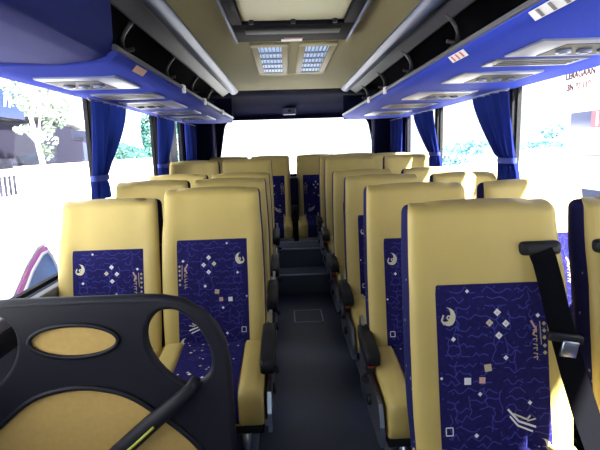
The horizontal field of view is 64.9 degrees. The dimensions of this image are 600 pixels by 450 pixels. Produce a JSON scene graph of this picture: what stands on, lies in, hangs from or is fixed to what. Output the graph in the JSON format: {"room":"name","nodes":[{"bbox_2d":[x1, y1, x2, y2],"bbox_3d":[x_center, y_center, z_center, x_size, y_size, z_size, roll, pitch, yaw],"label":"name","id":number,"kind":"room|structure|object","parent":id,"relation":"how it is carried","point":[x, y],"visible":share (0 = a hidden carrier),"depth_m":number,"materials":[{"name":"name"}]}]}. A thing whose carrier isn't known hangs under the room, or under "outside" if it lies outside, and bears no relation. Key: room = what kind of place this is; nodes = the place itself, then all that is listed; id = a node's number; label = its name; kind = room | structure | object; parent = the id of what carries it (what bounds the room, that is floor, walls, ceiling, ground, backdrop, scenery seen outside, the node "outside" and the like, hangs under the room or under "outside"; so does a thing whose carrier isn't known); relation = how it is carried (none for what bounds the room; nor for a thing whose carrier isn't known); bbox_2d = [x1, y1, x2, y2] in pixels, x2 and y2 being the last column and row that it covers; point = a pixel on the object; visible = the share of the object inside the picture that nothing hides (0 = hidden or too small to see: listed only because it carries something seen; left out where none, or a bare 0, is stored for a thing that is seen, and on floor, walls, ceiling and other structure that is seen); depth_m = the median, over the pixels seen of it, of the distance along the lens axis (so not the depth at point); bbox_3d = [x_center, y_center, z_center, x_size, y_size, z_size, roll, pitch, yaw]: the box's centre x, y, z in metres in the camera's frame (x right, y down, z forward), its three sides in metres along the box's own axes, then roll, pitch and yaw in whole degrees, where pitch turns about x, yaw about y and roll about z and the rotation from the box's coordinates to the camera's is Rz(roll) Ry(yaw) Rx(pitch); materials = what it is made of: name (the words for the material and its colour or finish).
{"room":"vehicle interior","nodes":[
{"label":"vehicle interior","id":0,"kind":"room"},
{"bbox_2d":[0,4,216,382],"bbox_3d":[-0.962,-0.033,2.295,0.560,2.050,7.600,-2,9,-1],"label":"wall","id":1,"kind":"structure","parent":0,"point":[147,49],"depth_m":2.84,"materials":[{"name":"black"}]},
{"bbox_2d":[0,282,58,358],"bbox_3d":[-1.137,0.385,2.002,0.045,0.140,6.900,-2,9,-1],"label":"trim","id":2,"kind":"structure","parent":1,"relation":"attached to","point":[8,338],"depth_m":1.81,"materials":[{"name":"grey plastic"}]},
{"bbox_2d":[10,98,92,298],"bbox_3d":[-1.200,-0.110,1.712,0.024,0.933,2.230,-2,9,-1],"label":"window","id":3,"kind":"structure","parent":1,"relation":"in","point":[25,293],"depth_m":2.73,"materials":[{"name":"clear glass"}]},
{"bbox_2d":[0,0,112,64],"bbox_3d":[-0.884,-0.576,0.842,0.553,0.308,1.500,-2,9,-1],"label":"locker","id":4,"kind":"object","parent":1,"relation":"attached to","point":[50,32],"visible":1,"depth_m":1.34,"materials":[{"name":"blue plastic"}]},
{"bbox_2d":[87,100,105,198],"bbox_3d":[-1.223,-0.293,2.848,0.055,0.933,0.070,-2,9,-1],"label":"pillar","id":5,"kind":"structure","parent":1,"relation":"attached to","point":[88,101],"depth_m":2.76,"materials":[{"name":"black plastic"}]},
{"bbox_2d":[0,18,233,123],"bbox_3d":[-0.961,-0.980,3.422,0.564,0.330,3.715,-2,9,-1],"label":"luggage rack","id":6,"kind":"object","parent":1,"relation":"attached to","point":[120,78],"visible":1,"depth_m":2.14,"materials":[{"name":"blue plastic"}]},
{"bbox_2d":[86,97,125,198],"bbox_3d":[-1.147,-0.457,2.859,0.075,0.557,0.660,-2,9,-1],"label":"curtain","id":7,"kind":"object","parent":6,"relation":"hanging from","point":[108,119],"visible":0.98,"depth_m":2.69,"materials":[{"name":"blue fabric"}]},
{"bbox_2d":[156,115,173,175],"bbox_3d":[-1.190,-0.668,4.232,0.075,0.577,0.640,-2,9,-1],"label":"curtain","id":8,"kind":"object","parent":6,"relation":"hanging from","point":[165,126],"visible":0.88,"depth_m":4.04,"materials":[{"name":"blue fabric"}]},
{"bbox_2d":[184,123,196,160],"bbox_3d":[-1.225,-0.818,5.352,0.075,0.637,0.620,-2,9,-1],"label":"curtain","id":9,"kind":"object","parent":6,"relation":"hanging from","point":[190,130],"visible":0.7,"depth_m":5.19,"materials":[{"name":"blue fabric"}]},
{"bbox_2d":[147,114,158,175],"bbox_3d":[-1.257,-0.401,3.518,0.024,0.933,1.290,-2,9,-1],"label":"pillar","id":10,"kind":"structure","parent":1,"relation":"in","point":[150,116],"depth_m":4.11,"materials":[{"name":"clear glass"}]},
{"bbox_2d":[169,121,177,162],"bbox_3d":[-1.285,-0.604,4.777,0.055,0.933,0.260,-2,9,-1],"label":"pillar","id":11,"kind":"structure","parent":1,"relation":"attached to","point":[173,157],"depth_m":4.75,"materials":[{"name":"grey plastic"}]},
{"bbox_2d":[175,121,182,160],"bbox_3d":[-1.307,-0.654,5.087,0.024,0.933,0.370,-2,9,-1],"label":"window","id":12,"kind":"structure","parent":1,"relation":"in","point":[179,123],"depth_m":5.22,"materials":[{"name":"clear glass"}]},
{"bbox_2d":[192,123,216,159],"bbox_3d":[-1.167,-0.635,5.890,0.260,1.500,0.300,-2,9,-1],"label":"pillar","id":13,"kind":"structure","parent":1,"relation":"attached to","point":[206,133],"depth_m":5.69,"materials":[{"name":"black plastic"}]},
{"bbox_2d":[215,114,370,176],"bbox_3d":[-0.054,-0.637,6.103,2.615,2.130,0.050,-2,9,-1],"label":"wall","id":14,"kind":"structure","parent":0,"point":[219,126],"depth_m":5.96,"materials":[{"name":"black plastic"}]},
{"bbox_2d":[197,88,380,116],"bbox_3d":[-0.067,-1.462,5.488,2.495,0.305,0.900,-2,9,-1],"label":"trim","id":15,"kind":"structure","parent":14,"relation":"attached to","point":[253,103],"depth_m":5.56,"materials":[{"name":"black plastic"}]},
{"bbox_2d":[283,108,295,114],"bbox_3d":[-0.131,-1.401,5.811,0.160,0.085,0.097,-2,9,-1],"label":"sensor box","id":16,"kind":"object","parent":14,"relation":"attached to","point":[286,111],"visible":0.97,"depth_m":5.77,"materials":[{"name":"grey plastic"}]},
{"bbox_2d":[219,115,370,175],"bbox_3d":[-0.032,-1.003,6.023,2.069,0.743,0.044,-2,9,-1],"label":"window","id":17,"kind":"structure","parent":14,"relation":"in","point":[334,116],"depth_m":5.95,"materials":[{"name":"clear glass"}]},
{"bbox_2d":[166,0,420,90],"bbox_3d":[-0.003,-0.940,1.734,1.390,0.050,6.720,-2,9,-1],"label":"ceiling","id":18,"kind":"structure","parent":0,"point":[204,19],"depth_m":2.92,"materials":[{"name":"beige plastic"}]},
{"bbox_2d":[110,0,237,96],"bbox_3d":[-0.637,-0.866,1.725,0.172,0.055,6.680,-2,9,-1],"label":"rail","id":19,"kind":"object","parent":18,"relation":"attached to","point":[156,18],"visible":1,"depth_m":2.45,"materials":[{"name":"silver metal"}]},
{"bbox_2d":[250,42,288,74],"bbox_3d":[-0.200,-1.162,3.353,0.230,0.016,1.140,-2,9,-1],"label":"recessed light","id":20,"kind":"object","parent":18,"relation":"in","point":[271,58],"visible":1,"depth_m":3.19,"materials":[{"name":"yellow"}]},
{"bbox_2d":[258,47,281,71],"bbox_3d":[-0.201,-1.167,3.353,0.144,0.006,0.980,-2,9,-1],"label":"diffuser","id":21,"kind":"object","parent":20,"relation":"attached to","point":[269,58],"depth_m":3.25,"materials":[{"name":"white plastic"}]},
{"bbox_2d":[216,0,370,43],"bbox_3d":[-0.028,-0.949,2.086,0.628,0.042,1.110,-2,9,-1],"label":"roof hatch","id":22,"kind":"object","parent":18,"relation":"attached to","point":[246,20],"visible":1,"depth_m":2.22,"materials":[{"name":"cream plastic"},{"name":"black plastic"}]},
{"bbox_2d":[295,41,337,73],"bbox_3d":[0.093,-1.173,3.361,0.230,0.016,1.140,-2,9,-1],"label":"recessed light","id":23,"kind":"object","parent":18,"relation":"in","point":[313,57],"visible":1,"depth_m":3.19,"materials":[{"name":"yellow"}]},
{"bbox_2d":[301,46,328,70],"bbox_3d":[0.093,-1.178,3.360,0.144,0.006,0.980,-2,9,-1],"label":"diffuser","id":24,"kind":"object","parent":23,"relation":"attached to","point":[313,58],"depth_m":3.25,"materials":[{"name":"white"}]},
{"bbox_2d":[341,0,475,92],"bbox_3d":[0.629,-0.910,1.758,0.172,0.055,6.680,-2,9,-1],"label":"rail","id":25,"kind":"object","parent":18,"relation":"attached to","point":[428,16],"visible":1,"depth_m":2.60,"materials":[{"name":"silver metal"}]},
{"bbox_2d":[343,153,374,155],"bbox_3d":[0.692,-0.369,5.435,0.480,0.910,0.660,-2,9,-1],"label":"seat","id":26,"kind":"object","parent":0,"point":[362,154],"visible":0.04,"depth_m":5.59,"materials":[{"name":"yellow leather"}]},
{"bbox_2d":[236,292,581,449],"bbox_3d":[0.097,0.982,2.492,2.615,0.080,7.600,-2,9,-1],"label":"floor","id":27,"kind":"structure","parent":0,"point":[320,404],"depth_m":2.64,"materials":[{"name":"grey plastic"}]},
{"bbox_2d":[58,198,164,357],"bbox_3d":[-0.879,0.467,2.104,0.480,1.119,0.660,-2,9,-1],"label":"seat","id":28,"kind":"object","parent":27,"relation":"on","point":[111,246],"visible":0.34,"depth_m":2.20,"materials":[{"name":"yellow leather"}]},
{"bbox_2d":[153,346,163,357],"bbox_3d":[-0.869,0.697,2.025,0.476,0.206,0.430,-2,9,-1],"label":"seat cushion","id":29,"kind":"object","parent":28,"relation":"on","point":[158,350],"depth_m":2.18,"materials":[{"name":"yellow leather"}]},
{"bbox_2d":[0,294,236,449],"bbox_3d":[-0.665,0.677,1.464,0.921,0.918,0.121,-2,9,-1],"label":"partition panel","id":30,"kind":"object","parent":27,"relation":"on","point":[86,373],"visible":1,"depth_m":1.46,"materials":[{"name":"black plastic"}]},
{"bbox_2d":[116,180,190,217],"bbox_3d":[-0.903,0.331,2.822,0.480,1.160,0.660,-2,9,-1],"label":"seat","id":31,"kind":"object","parent":27,"relation":"on","point":[147,189],"visible":0.1,"depth_m":2.94,"materials":[{"name":"yellow leather"}]},
{"bbox_2d":[149,174,207,187],"bbox_3d":[-0.926,0.216,3.532,0.480,1.160,0.660,-2,9,-1],"label":"seat","id":32,"kind":"object","parent":27,"relation":"on","point":[191,178],"visible":0.08,"depth_m":3.65,"materials":[{"name":"yellow leather"}]},
{"bbox_2d":[159,186,278,449],"bbox_3d":[-0.369,0.429,2.115,0.538,1.160,0.660,-2,9,-1],"label":"seat","id":33,"kind":"object","parent":27,"relation":"on","point":[213,258],"visible":0.83,"depth_m":2.20,"materials":[{"name":"yellow leather"}]},
{"bbox_2d":[159,340,267,425],"bbox_3d":[-0.387,0.668,2.036,0.476,0.214,0.430,-2,9,-1],"label":"seat cushion","id":34,"kind":"object","parent":33,"relation":"on","point":[186,359],"depth_m":1.99,"materials":[{"name":"yellow leather"}]},
{"bbox_2d":[193,177,280,342],"bbox_3d":[-0.392,0.313,2.835,0.538,1.160,0.660,-2,9,-1],"label":"seat","id":35,"kind":"object","parent":27,"relation":"on","point":[260,183],"visible":0.17,"depth_m":2.94,"materials":[{"name":"yellow leather"}]},
{"bbox_2d":[266,293,268,322],"bbox_3d":[-0.410,0.552,2.756,0.476,0.214,0.430,-2,9,-1],"label":"seat cushion","id":36,"kind":"object","parent":35,"relation":"on","point":[267,307],"depth_m":2.63,"materials":[{"name":"yellow leather"}]},
{"bbox_2d":[211,172,280,297],"bbox_3d":[-0.414,0.199,3.545,0.538,1.160,0.660,-2,9,-1],"label":"seat","id":37,"kind":"object","parent":27,"relation":"on","point":[274,258],"visible":0.16,"depth_m":3.66,"materials":[{"name":"yellow leather"}]},
{"bbox_2d":[280,235,317,242],"bbox_3d":[-0.010,0.256,5.594,2.495,0.368,1.240,-2,9,-1],"label":"step","id":38,"kind":"structure","parent":27,"relation":"on","point":[315,239],"depth_m":5.06,"materials":[{"name":"plastic"}]},
{"bbox_2d":[210,157,247,172],"bbox_3d":[-0.821,-0.317,5.395,0.480,0.910,0.660,-2,9,-1],"label":"seat","id":39,"kind":"object","parent":38,"relation":"on","point":[220,159],"visible":0.07,"depth_m":5.54,"materials":[{"name":"yellow leather"}]},
{"bbox_2d":[251,155,292,238],"bbox_3d":[-0.335,-0.334,5.408,0.480,0.910,0.660,-2,9,-1],"label":"seat","id":40,"kind":"object","parent":38,"relation":"on","point":[280,163],"visible":0.46,"depth_m":5.51,"materials":[{"name":"yellow leather"}]},
{"bbox_2d":[280,216,292,238],"bbox_3d":[-0.321,0.028,5.350,0.476,0.214,0.430,-2,9,-1],"label":"seat cushion","id":41,"kind":"object","parent":40,"relation":"on","point":[286,225],"depth_m":5.16,"materials":[{"name":"yellow leather"}]},
{"bbox_2d":[290,176,298,234],"bbox_3d":[-0.063,-0.237,5.543,0.084,0.640,0.420,-2,9,-1],"label":"trim","id":42,"kind":"structure","parent":38,"relation":"on","point":[293,180],"depth_m":5.32,"materials":[{"name":"black plastic"}]},
{"bbox_2d":[292,201,298,240],"bbox_3d":[-0.054,-0.186,5.265,0.070,0.624,0.674,-2,9,-1],"label":"belt","id":43,"kind":"object","parent":42,"relation":"hanging from","point":[295,211],"visible":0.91,"depth_m":4.98,"materials":[{"name":"black fabric"}]},
{"bbox_2d":[296,154,330,237],"bbox_3d":[0.206,-0.353,5.422,0.480,0.910,0.660,-2,9,-1],"label":"seat","id":44,"kind":"object","parent":38,"relation":"on","point":[307,166],"visible":0.59,"depth_m":5.52,"materials":[{"name":"yellow leather"}]},
{"bbox_2d":[298,215,313,237],"bbox_3d":[0.220,0.009,5.364,0.476,0.214,0.430,-2,9,-1],"label":"seat cushion","id":45,"kind":"object","parent":44,"relation":"on","point":[306,222],"depth_m":5.17,"materials":[{"name":"yellow leather"}]},
{"bbox_2d":[370,152,412,168],"bbox_3d":[0.990,-0.278,4.811,0.480,0.910,0.660,-2,9,-1],"label":"seat","id":46,"kind":"object","parent":38,"relation":"on","point":[378,157],"visible":0.14,"depth_m":4.94,"materials":[{"name":"yellow leather"}]},
{"bbox_2d":[275,242,324,267],"bbox_3d":[-0.003,0.383,4.814,0.530,0.366,0.340,-2,9,-1],"label":"step","id":47,"kind":"structure","parent":27,"relation":"on","point":[297,254],"depth_m":4.64,"materials":[{"name":"plastic"}]},
{"bbox_2d":[316,154,361,253],"bbox_3d":[0.423,-0.238,4.799,0.538,0.950,0.660,-2,9,-1],"label":"seat","id":48,"kind":"object","parent":47,"relation":"on","point":[320,219],"visible":0.15,"depth_m":4.90,"materials":[{"name":"yellow leather"}]},
{"bbox_2d":[278,266,329,293],"bbox_3d":[0.010,0.522,4.513,0.530,0.186,0.300,-2,9,-1],"label":"step","id":49,"kind":"structure","parent":27,"relation":"on","point":[294,280],"depth_m":4.37,"materials":[{"name":"plastic"}]},
{"bbox_2d":[294,309,323,322],"bbox_3d":[0.067,0.729,3.788,0.230,0.006,0.280,-2,9,-1],"label":"floor hatch","id":50,"kind":"object","parent":27,"relation":"on","point":[313,315],"visible":1,"depth_m":3.77,"materials":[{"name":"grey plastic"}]},
{"bbox_2d":[328,169,391,311],"bbox_3d":[0.472,0.183,3.470,0.538,1.160,0.660,-2,9,-1],"label":"seat","id":51,"kind":"object","parent":27,"relation":"on","point":[336,260],"visible":0.27,"depth_m":3.55,"materials":[{"name":"yellow leather"}]},
{"bbox_2d":[336,265,345,304],"bbox_3d":[0.511,0.421,3.393,0.476,0.214,0.430,-2,9,-1],"label":"seat cushion","id":52,"kind":"object","parent":51,"relation":"on","point":[341,269],"depth_m":3.37,"materials":[{"name":"yellow leather"}]},
{"bbox_2d":[339,174,418,372],"bbox_3d":[0.495,0.299,2.749,0.538,1.160,0.660,-2,9,-1],"label":"seat","id":53,"kind":"object","parent":27,"relation":"on","point":[352,288],"visible":0.24,"depth_m":2.83,"materials":[{"name":"yellow leather"}]},
{"bbox_2d":[349,294,366,352],"bbox_3d":[0.534,0.537,2.672,0.476,0.214,0.430,-2,9,-1],"label":"seat cushion","id":54,"kind":"object","parent":53,"relation":"on","point":[357,306],"depth_m":2.63,"materials":[{"name":"yellow leather"}]},
{"bbox_2d":[357,182,464,449],"bbox_3d":[0.519,0.419,2.009,0.538,1.160,0.660,-2,9,-1],"label":"seat","id":55,"kind":"object","parent":27,"relation":"on","point":[381,341],"visible":0.41,"depth_m":2.09,"materials":[{"name":"yellow leather"}]},
{"bbox_2d":[373,346,409,438],"bbox_3d":[0.558,0.656,1.932,0.476,0.214,0.430,-2,9,-1],"label":"seat cushion","id":56,"kind":"object","parent":55,"relation":"on","point":[389,369],"depth_m":1.81,"materials":[{"name":"yellow leather"}]},
{"bbox_2d":[401,167,461,181],"bbox_3d":[1.040,0.164,3.485,0.480,1.160,0.660,-2,9,-1],"label":"seat","id":57,"kind":"object","parent":27,"relation":"on","point":[423,174],"visible":0.06,"depth_m":3.60,"materials":[{"name":"yellow leather"}]},
{"bbox_2d":[429,171,496,198],"bbox_3d":[1.062,0.280,2.764,0.480,1.160,0.660,-2,9,-1],"label":"seat","id":58,"kind":"object","parent":27,"relation":"on","point":[470,180],"visible":0.03,"depth_m":2.88,"materials":[{"name":"yellow leather"}]},
{"bbox_2d":[401,198,599,449],"bbox_3d":[0.571,0.534,1.290,0.480,1.160,0.660,-2,9,-1],"label":"seat","id":59,"kind":"object","parent":27,"relation":"on","point":[493,359],"visible":1,"depth_m":1.37,"materials":[{"name":"yellow leather"}]},
{"bbox_2d":[413,444,576,449],"bbox_3d":[0.581,0.772,1.212,0.476,0.214,0.430,-2,9,-1],"label":"seat cushion","id":60,"kind":"object","parent":59,"relation":"on","point":[415,446],"depth_m":1.37,"materials":[{"name":"blue fabric"}]},
{"bbox_2d":[477,178,583,449],"bbox_3d":[1.086,0.399,2.024,0.480,1.160,0.660,-2,9,-1],"label":"seat","id":61,"kind":"object","parent":27,"relation":"on","point":[559,192],"visible":0.16,"depth_m":2.14,"materials":[{"name":"yellow leather"}]},
{"bbox_2d":[568,196,599,411],"bbox_3d":[1.109,0.515,1.304,0.480,1.160,0.660,-2,9,-1],"label":"seat","id":62,"kind":"object","parent":27,"relation":"on","point":[583,213],"visible":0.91,"depth_m":1.42,"materials":[{"name":"yellow leather"}]},
{"bbox_3d":[0.779,0.560,4.432,1.000,0.090,1.200,-2,9,-1],"label":"step","id":63,"kind":"structure","parent":27,"relation":"on","visible":0},
{"bbox_2d":[321,156,374,272],"bbox_3d":[0.448,-0.017,4.146,0.538,1.160,0.660,-2,9,-1],"label":"seat","id":64,"kind":"object","parent":63,"relation":"on","point":[339,163],"visible":0.17,"depth_m":4.25,"materials":[{"name":"yellow leather"}]},
{"bbox_2d":[327,236,333,252],"bbox_3d":[0.487,0.221,4.069,0.476,0.214,0.430,-2,9,-1],"label":"seat cushion","id":65,"kind":"object","parent":64,"relation":"on","point":[329,238],"depth_m":4.05,"materials":[{"name":"yellow leather"}]},
{"bbox_2d":[383,154,432,173],"bbox_3d":[1.015,-0.036,4.161,0.480,1.160,0.660,-2,9,-1],"label":"seat","id":66,"kind":"object","parent":63,"relation":"on","point":[396,164],"visible":0.07,"depth_m":4.27,"materials":[{"name":"yellow leather"}]},
{"bbox_3d":[-0.733,0.604,4.452,0.965,0.090,1.080,-2,9,-1],"label":"step","id":67,"kind":"structure","parent":27,"relation":"on","visible":0},
{"bbox_2d":[169,160,220,178],"bbox_3d":[-0.950,0.016,4.208,0.480,1.160,0.660,-2,9,-1],"label":"seat","id":68,"kind":"object","parent":67,"relation":"on","point":[208,167],"visible":0.09,"depth_m":4.32,"materials":[{"name":"yellow leather"}]},
{"bbox_2d":[222,159,281,258],"bbox_3d":[-0.439,-0.002,4.222,0.538,1.160,0.660,-2,9,-1],"label":"seat","id":69,"kind":"object","parent":67,"relation":"on","point":[237,165],"visible":0.16,"depth_m":4.33,"materials":[{"name":"yellow leather"}]},
{"bbox_2d":[363,0,527,152],"bbox_3d":[1.039,-0.103,2.347,0.665,2.050,7.600,-2,9,-1],"label":"wall","id":70,"kind":"structure","parent":0,"point":[479,14],"depth_m":2.73,"materials":[{"name":"black plastic"}]},
{"bbox_2d":[371,118,395,153],"bbox_3d":[1.057,-0.717,5.978,0.275,1.500,0.240,-2,9,-1],"label":"pillar","id":71,"kind":"structure","parent":70,"relation":"attached to","point":[380,128],"depth_m":5.80,"materials":[{"name":"black plastic"}]},
{"bbox_2d":[407,116,409,152],"bbox_3d":[1.254,-0.698,4.873,0.024,0.933,1.080,-2,9,-1],"label":"window","id":72,"kind":"structure","parent":70,"relation":"in","point":[408,117],"depth_m":5.35,"materials":[{"name":"clear glass"}]},
{"bbox_2d":[435,108,439,151],"bbox_3d":[1.260,-0.606,4.305,0.055,0.933,0.070,-2,9,-1],"label":"pillar","id":73,"kind":"structure","parent":70,"relation":"attached to","point":[437,111],"depth_m":4.23,"materials":[{"name":"black metal"}]},
{"bbox_2d":[440,107,442,162],"bbox_3d":[1.295,-0.494,3.610,0.024,0.933,1.340,-2,9,-1],"label":"window","id":74,"kind":"structure","parent":70,"relation":"in","point":[441,109],"depth_m":4.22,"materials":[{"name":"clear glass"}]},
{"bbox_2d":[342,0,599,118],"bbox_3d":[0.916,-0.885,2.481,0.724,0.330,5.720,-2,9,-1],"label":"luggage rack","id":75,"kind":"object","parent":70,"relation":"attached to","point":[536,41],"visible":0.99,"depth_m":1.85,"materials":[{"name":"blue plastic"}]},
{"bbox_2d":[390,117,402,151],"bbox_3d":[1.120,-0.917,5.522,0.075,0.637,0.560,-2,9,-1],"label":"curtain","id":76,"kind":"object","parent":75,"relation":"hanging from","point":[396,124],"visible":0.57,"depth_m":5.40,"materials":[{"name":"blue fabric"}]},
{"bbox_2d":[413,109,442,166],"bbox_3d":[1.155,-0.796,4.327,0.075,0.497,0.880,-2,9,-1],"label":"curtain","id":77,"kind":"object","parent":75,"relation":"hanging from","point":[424,120],"visible":0.99,"depth_m":4.17,"materials":[{"name":"blue fabric"}]},
{"bbox_2d":[471,88,519,179],"bbox_3d":[1.200,-0.552,2.939,0.075,0.537,0.700,-2,9,-1],"label":"curtain","id":78,"kind":"object","parent":75,"relation":"hanging from","point":[492,110],"visible":0.98,"depth_m":2.81,"materials":[{"name":"blue fabric"}]},
{"bbox_2d":[509,88,516,147],"bbox_3d":[1.304,-0.382,2.914,0.055,0.933,0.070,-2,9,-1],"label":"pillar","id":79,"kind":"structure","parent":70,"relation":"attached to","point":[512,92],"depth_m":2.83,"materials":[{"name":"black metal"}]},
{"bbox_2d":[515,67,595,167],"bbox_3d":[1.350,-0.211,1.853,0.025,0.933,2.080,-2,9,-1],"label":"window","id":80,"kind":"structure","parent":70,"relation":"in","point":[519,89],"depth_m":2.81,"materials":[{"name":"clear glass"}]},
{"label":"outside","id":81,"kind":"structure","parent":0,"visible":0},
{"bbox_2d":[49,154,569,263],"bbox_3d":[-0.715,-1.723,25.034,120.000,0.100,110.000,-2,9,-1],"label":"ground","id":82,"kind":"structure","parent":81,"point":[549,165],"depth_m":44.99,"materials":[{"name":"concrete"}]},
{"bbox_2d":[0,168,36,243],"bbox_3d":[-6.255,-0.078,9.426,0.240,1.980,3.020,-2,9,-1],"label":"picket fence","id":83,"kind":"object","parent":82,"relation":"on","point":[17,225],"visible":0.74,"depth_m":10.29,"materials":[{"name":"white"}]},
{"bbox_2d":[0,242,57,299],"bbox_3d":[-2.575,0.942,3.743,1.264,1.560,2.550,-2,9,-1],"label":"parked car","id":84,"kind":"object","parent":82,"relation":"on","point":[23,266],"visible":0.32,"depth_m":3.50,"materials":[{"name":"purple paint"}]},
{"bbox_2d":[2,79,78,164],"bbox_3d":[-7.385,-2.163,13.863,2.058,4.744,2.182,-10,12,-42],"label":"tree","id":85,"kind":"object","parent":82,"relation":"on","point":[65,102],"visible":0.71,"depth_m":13.51,"materials":[{"name":"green plant"}]},
{"bbox_2d":[0,112,87,197],"bbox_3d":[-11.524,-1.986,16.035,4.350,3.950,13.400,-2,9,-1],"label":"building","id":86,"kind":"structure","parent":82,"relation":"on","point":[15,149],"depth_m":17.22,"materials":[{"name":"white"}]},
{"bbox_2d":[0,78,24,119],"bbox_3d":[-9.295,-3.897,13.901,0.086,1.330,4.056,-2,9,-1],"label":"shop sign","id":87,"kind":"object","parent":86,"relation":"attached to","point":[6,110],"visible":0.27,"depth_m":15.05,"materials":[{"name":"blue"}]},
{"bbox_2d":[14,158,153,247],"bbox_3d":[-6.475,-1.209,16.320,0.360,2.020,11.000,-2,9,-1],"label":"wall","id":88,"kind":"structure","parent":82,"relation":"on","point":[49,186],"depth_m":12.16,"materials":[{"name":"white"}]},
{"bbox_2d":[114,142,149,159],"bbox_3d":[-9.817,-3.353,27.422,1.853,2.906,4.054,-2,9,-1],"label":"bush","id":89,"kind":"object","parent":82,"relation":"on","point":[128,152],"visible":0.52,"depth_m":26.35,"materials":[{"name":"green plant"}]},
{"bbox_2d":[140,113,151,157],"bbox_3d":[-10.049,-5.307,31.896,1.358,5.345,1.704,-2,9,-1],"label":"tree","id":90,"kind":"object","parent":82,"relation":"on","point":[144,132],"visible":0.34,"depth_m":31.27,"materials":[{"name":"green plant"}]},
{"bbox_2d":[146,122,178,160],"bbox_3d":[-10.938,-7.201,42.073,5.467,5.884,6.950,-2,9,-1],"label":"tree","id":91,"kind":"object","parent":82,"relation":"on","point":[175,122],"visible":0.02,"depth_m":40.35,"materials":[{"name":"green plant"}]},
{"bbox_2d":[442,139,488,170],"bbox_3d":[7.394,-2.666,21.377,1.901,2.440,4.147,-2,9,-1],"label":"bush","id":92,"kind":"object","parent":82,"relation":"on","point":[479,144],"visible":0.92,"depth_m":20.76,"materials":[{"name":"teal plant"}]},
{"bbox_2d":[520,122,567,177],"bbox_3d":[7.540,-1.871,15.370,1.973,2.782,3.285,-2,9,-1],"label":"tree","id":93,"kind":"object","parent":82,"relation":"on","point":[531,144],"visible":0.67,"depth_m":14.22,"materials":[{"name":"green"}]},
{"bbox_2d":[567,66,599,196],"bbox_3d":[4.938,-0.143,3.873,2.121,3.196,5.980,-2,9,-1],"label":"coach","id":94,"kind":"object","parent":82,"relation":"on","point":[584,161],"visible":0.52,"depth_m":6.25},
{"bbox_2d":[581,188,599,196],"bbox_3d":[3.823,-0.397,6.199,0.030,0.130,0.520,-2,9,-1],"label":"vent","id":95,"kind":"object","parent":94,"relation":"attached to","point":[586,192],"depth_m":6.19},
{"bbox_2d":[596,111,598,125],"bbox_3d":[3.789,-1.314,5.766,0.005,0.180,0.520,-2,9,-1],"label":"print","id":96,"kind":"object","parent":94,"relation":"attached to","point":[597,112],"depth_m":6.00,"materials":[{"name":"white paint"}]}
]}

